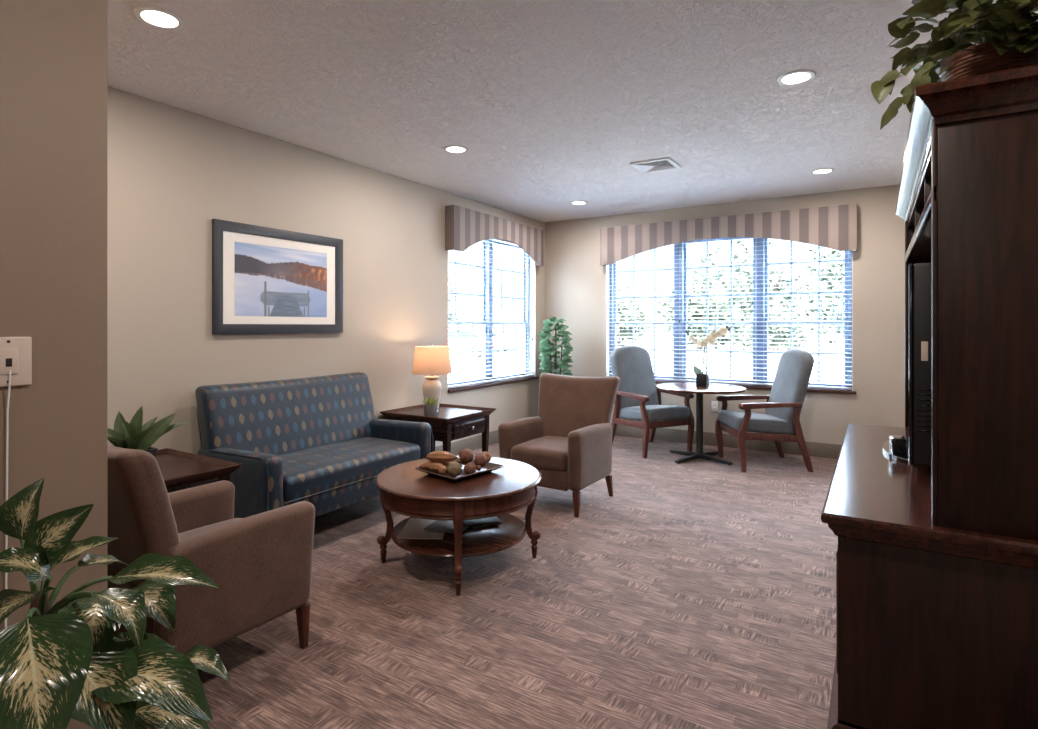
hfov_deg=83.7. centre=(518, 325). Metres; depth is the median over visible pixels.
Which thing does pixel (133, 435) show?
agave
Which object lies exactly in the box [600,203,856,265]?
window valance
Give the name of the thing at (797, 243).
window blind
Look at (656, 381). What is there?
trim
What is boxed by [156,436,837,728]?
floor
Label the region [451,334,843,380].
lawn
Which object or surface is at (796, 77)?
recessed light
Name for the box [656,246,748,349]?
tree
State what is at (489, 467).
decorative tray
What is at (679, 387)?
pedestal table
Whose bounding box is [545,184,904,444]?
wall
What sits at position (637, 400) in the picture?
wooden armchair
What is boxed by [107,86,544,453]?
wall
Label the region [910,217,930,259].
shelf
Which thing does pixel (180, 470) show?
end table
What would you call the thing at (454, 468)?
ball
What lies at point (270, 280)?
print
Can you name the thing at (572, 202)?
recessed light
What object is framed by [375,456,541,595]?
coffee table
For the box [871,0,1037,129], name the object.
pothos
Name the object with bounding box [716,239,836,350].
tree
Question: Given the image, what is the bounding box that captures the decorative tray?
[414,459,503,480]
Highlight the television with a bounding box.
[883,263,930,466]
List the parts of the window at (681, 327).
sash, sash, sash, sash, sash, sash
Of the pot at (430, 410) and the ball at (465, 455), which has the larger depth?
the pot at (430, 410)
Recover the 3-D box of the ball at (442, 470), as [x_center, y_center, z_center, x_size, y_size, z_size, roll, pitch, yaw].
[-0.431,0.814,3.263,0.046,0.048,0.046,0,0,-32]
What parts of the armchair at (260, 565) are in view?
panel, backrest, armrest, armrest, leg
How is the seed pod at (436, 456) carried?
on the seed pod at (425, 465)
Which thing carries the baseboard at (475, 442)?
attached to the wall at (172, 171)
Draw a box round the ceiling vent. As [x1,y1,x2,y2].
[630,157,680,172]
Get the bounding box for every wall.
[0,0,106,728]
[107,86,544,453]
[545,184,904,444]
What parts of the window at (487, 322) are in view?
sash, sash, sash, sash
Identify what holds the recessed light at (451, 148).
in the ceiling
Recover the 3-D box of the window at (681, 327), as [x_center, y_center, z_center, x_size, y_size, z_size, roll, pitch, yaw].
[2.280,-0.200,6.631,2.684,1.720,0.180,0,0,32]
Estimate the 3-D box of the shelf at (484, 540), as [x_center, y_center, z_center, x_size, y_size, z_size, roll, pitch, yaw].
[-0.344,1.183,3.363,0.780,0.023,0.780,0,0,32]
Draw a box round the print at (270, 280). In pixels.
[235,242,326,316]
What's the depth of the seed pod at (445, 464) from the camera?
3.38 m
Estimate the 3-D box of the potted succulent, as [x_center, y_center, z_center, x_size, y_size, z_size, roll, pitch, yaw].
[-0.750,0.693,4.970,0.176,0.170,0.185,0,0,-23]
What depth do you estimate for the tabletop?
5.11 m
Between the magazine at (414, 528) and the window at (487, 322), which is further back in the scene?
the window at (487, 322)
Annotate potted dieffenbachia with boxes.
[0,478,230,728]
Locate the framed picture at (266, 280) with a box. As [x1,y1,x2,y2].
[212,219,342,333]
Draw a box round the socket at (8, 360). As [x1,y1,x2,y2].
[6,358,11,366]
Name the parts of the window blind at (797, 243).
rail, pull cord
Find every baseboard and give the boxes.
[435,430,498,455]
[610,423,841,458]
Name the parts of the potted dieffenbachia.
stem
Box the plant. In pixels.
[537,317,573,375]
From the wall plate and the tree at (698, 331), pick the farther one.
the tree at (698, 331)
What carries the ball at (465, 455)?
on the ball
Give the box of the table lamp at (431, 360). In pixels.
[412,344,451,412]
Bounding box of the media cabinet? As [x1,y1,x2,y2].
[821,64,1037,728]
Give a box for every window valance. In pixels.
[445,205,543,265]
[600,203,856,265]
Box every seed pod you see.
[419,460,434,469]
[426,451,456,462]
[429,462,446,472]
[441,461,461,470]
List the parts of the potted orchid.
pot, flower, stem, flower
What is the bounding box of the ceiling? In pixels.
[107,0,996,221]
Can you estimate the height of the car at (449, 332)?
1.450 m
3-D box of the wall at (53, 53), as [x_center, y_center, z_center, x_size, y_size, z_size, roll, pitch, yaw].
[-2.996,-0.010,0.411,1.990,2.740,3.950,0,0,32]
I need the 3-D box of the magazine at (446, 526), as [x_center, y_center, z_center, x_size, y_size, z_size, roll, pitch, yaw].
[-0.391,1.160,3.403,0.221,0.007,0.280,0,0,20]
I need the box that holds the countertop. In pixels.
[821,423,1037,569]
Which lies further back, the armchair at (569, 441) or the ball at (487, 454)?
the armchair at (569, 441)
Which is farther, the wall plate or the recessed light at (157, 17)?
the recessed light at (157, 17)
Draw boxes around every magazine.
[397,518,445,538]
[424,520,469,533]
[463,516,499,525]
[469,519,502,528]
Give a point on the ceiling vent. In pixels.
(661, 164)
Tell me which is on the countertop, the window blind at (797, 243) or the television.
the television
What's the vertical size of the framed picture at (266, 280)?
0.766 m
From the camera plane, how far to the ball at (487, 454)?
3.42 m
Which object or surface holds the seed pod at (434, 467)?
on the decorative tray
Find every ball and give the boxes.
[438,466,446,474]
[447,462,461,476]
[459,449,473,462]
[464,463,475,474]
[474,454,487,466]
[481,452,490,462]
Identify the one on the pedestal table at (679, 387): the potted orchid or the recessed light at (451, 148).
the potted orchid
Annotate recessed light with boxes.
[134,6,184,29]
[443,145,467,152]
[570,201,587,204]
[777,69,815,84]
[810,168,834,173]
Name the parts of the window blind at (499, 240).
rail, pull cord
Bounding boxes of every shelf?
[391,514,526,557]
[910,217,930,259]
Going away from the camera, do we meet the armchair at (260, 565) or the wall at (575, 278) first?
the armchair at (260, 565)
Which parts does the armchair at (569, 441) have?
armrest, rail, leg, backrest, armrest, leg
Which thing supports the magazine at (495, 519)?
on the magazine at (446, 526)
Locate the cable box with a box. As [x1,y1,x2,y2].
[889,435,906,454]
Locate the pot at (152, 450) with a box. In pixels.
[144,447,157,456]
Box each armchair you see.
[107,445,314,728]
[498,373,619,517]
[610,345,694,457]
[715,349,813,471]
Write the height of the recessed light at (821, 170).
0.008 m
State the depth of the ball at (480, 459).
3.34 m
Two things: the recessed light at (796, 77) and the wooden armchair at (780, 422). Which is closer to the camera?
the recessed light at (796, 77)
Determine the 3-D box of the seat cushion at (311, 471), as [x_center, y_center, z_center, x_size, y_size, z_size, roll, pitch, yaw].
[-1.283,0.949,4.001,0.612,0.172,1.180,0,0,32]
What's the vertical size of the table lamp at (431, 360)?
0.618 m
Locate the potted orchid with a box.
[686,325,729,386]
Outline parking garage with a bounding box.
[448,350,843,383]
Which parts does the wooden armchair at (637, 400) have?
leg, rail, armrest, backrest, leg, seat, leg, rail, armrest, leg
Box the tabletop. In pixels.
[380,403,495,424]
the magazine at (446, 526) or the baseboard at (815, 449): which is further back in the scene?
the baseboard at (815, 449)
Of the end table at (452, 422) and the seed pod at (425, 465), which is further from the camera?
the end table at (452, 422)
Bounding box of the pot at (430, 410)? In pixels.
[424,404,437,416]
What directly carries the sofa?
on the floor
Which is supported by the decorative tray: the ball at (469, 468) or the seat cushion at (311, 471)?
the ball at (469, 468)
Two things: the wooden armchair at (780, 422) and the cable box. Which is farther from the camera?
the wooden armchair at (780, 422)
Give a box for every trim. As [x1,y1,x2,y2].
[448,377,538,392]
[655,380,855,393]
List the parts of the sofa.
armrest, backrest, rail, armrest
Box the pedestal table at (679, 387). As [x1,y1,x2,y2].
[655,382,746,464]
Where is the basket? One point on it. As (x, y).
(983, 58)
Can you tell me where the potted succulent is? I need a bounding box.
[422,396,440,416]
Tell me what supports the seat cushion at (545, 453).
on the armchair at (569, 441)
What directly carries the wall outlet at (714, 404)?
attached to the wall at (575, 278)
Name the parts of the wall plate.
cord, plate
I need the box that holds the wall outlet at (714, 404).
[711,401,717,411]
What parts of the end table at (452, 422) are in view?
leg, leg, drawer, leg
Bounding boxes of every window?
[448,239,535,385]
[606,237,852,390]
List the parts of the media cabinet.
door panel, molding, hutch panel, rail, panel, crown molding, hutch panel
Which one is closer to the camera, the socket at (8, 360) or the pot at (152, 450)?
the socket at (8, 360)
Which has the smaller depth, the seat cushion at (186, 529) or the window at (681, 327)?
the seat cushion at (186, 529)
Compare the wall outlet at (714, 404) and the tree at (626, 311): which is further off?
the tree at (626, 311)
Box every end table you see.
[155,448,241,492]
[380,403,495,452]
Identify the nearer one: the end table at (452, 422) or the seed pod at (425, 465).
the seed pod at (425, 465)
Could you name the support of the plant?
on the floor
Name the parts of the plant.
stem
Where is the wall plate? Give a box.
[0,337,31,627]
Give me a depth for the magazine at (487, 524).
3.40 m
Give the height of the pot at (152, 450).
0.125 m
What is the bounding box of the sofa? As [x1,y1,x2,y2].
[195,372,432,517]
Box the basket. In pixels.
[935,39,1037,81]
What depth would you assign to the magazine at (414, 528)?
3.28 m
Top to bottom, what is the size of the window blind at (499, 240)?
1.700 m
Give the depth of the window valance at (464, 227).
6.32 m
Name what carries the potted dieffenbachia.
on the floor
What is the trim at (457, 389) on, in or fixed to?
attached to the wall at (172, 171)
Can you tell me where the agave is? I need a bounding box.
[107,406,191,456]
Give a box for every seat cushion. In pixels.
[178,518,242,539]
[279,437,419,500]
[511,436,567,471]
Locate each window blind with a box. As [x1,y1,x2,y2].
[448,239,533,388]
[607,238,851,389]
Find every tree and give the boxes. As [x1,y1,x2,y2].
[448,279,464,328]
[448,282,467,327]
[616,286,652,345]
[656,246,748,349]
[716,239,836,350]
[739,301,811,367]
[802,247,844,343]
[827,283,844,333]
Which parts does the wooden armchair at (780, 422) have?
leg, rail, armrest, leg, seat, armrest, rail, leg, backrest, leg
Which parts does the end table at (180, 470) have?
leg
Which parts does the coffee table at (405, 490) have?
leg, leg, molding, leg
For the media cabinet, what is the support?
on the floor

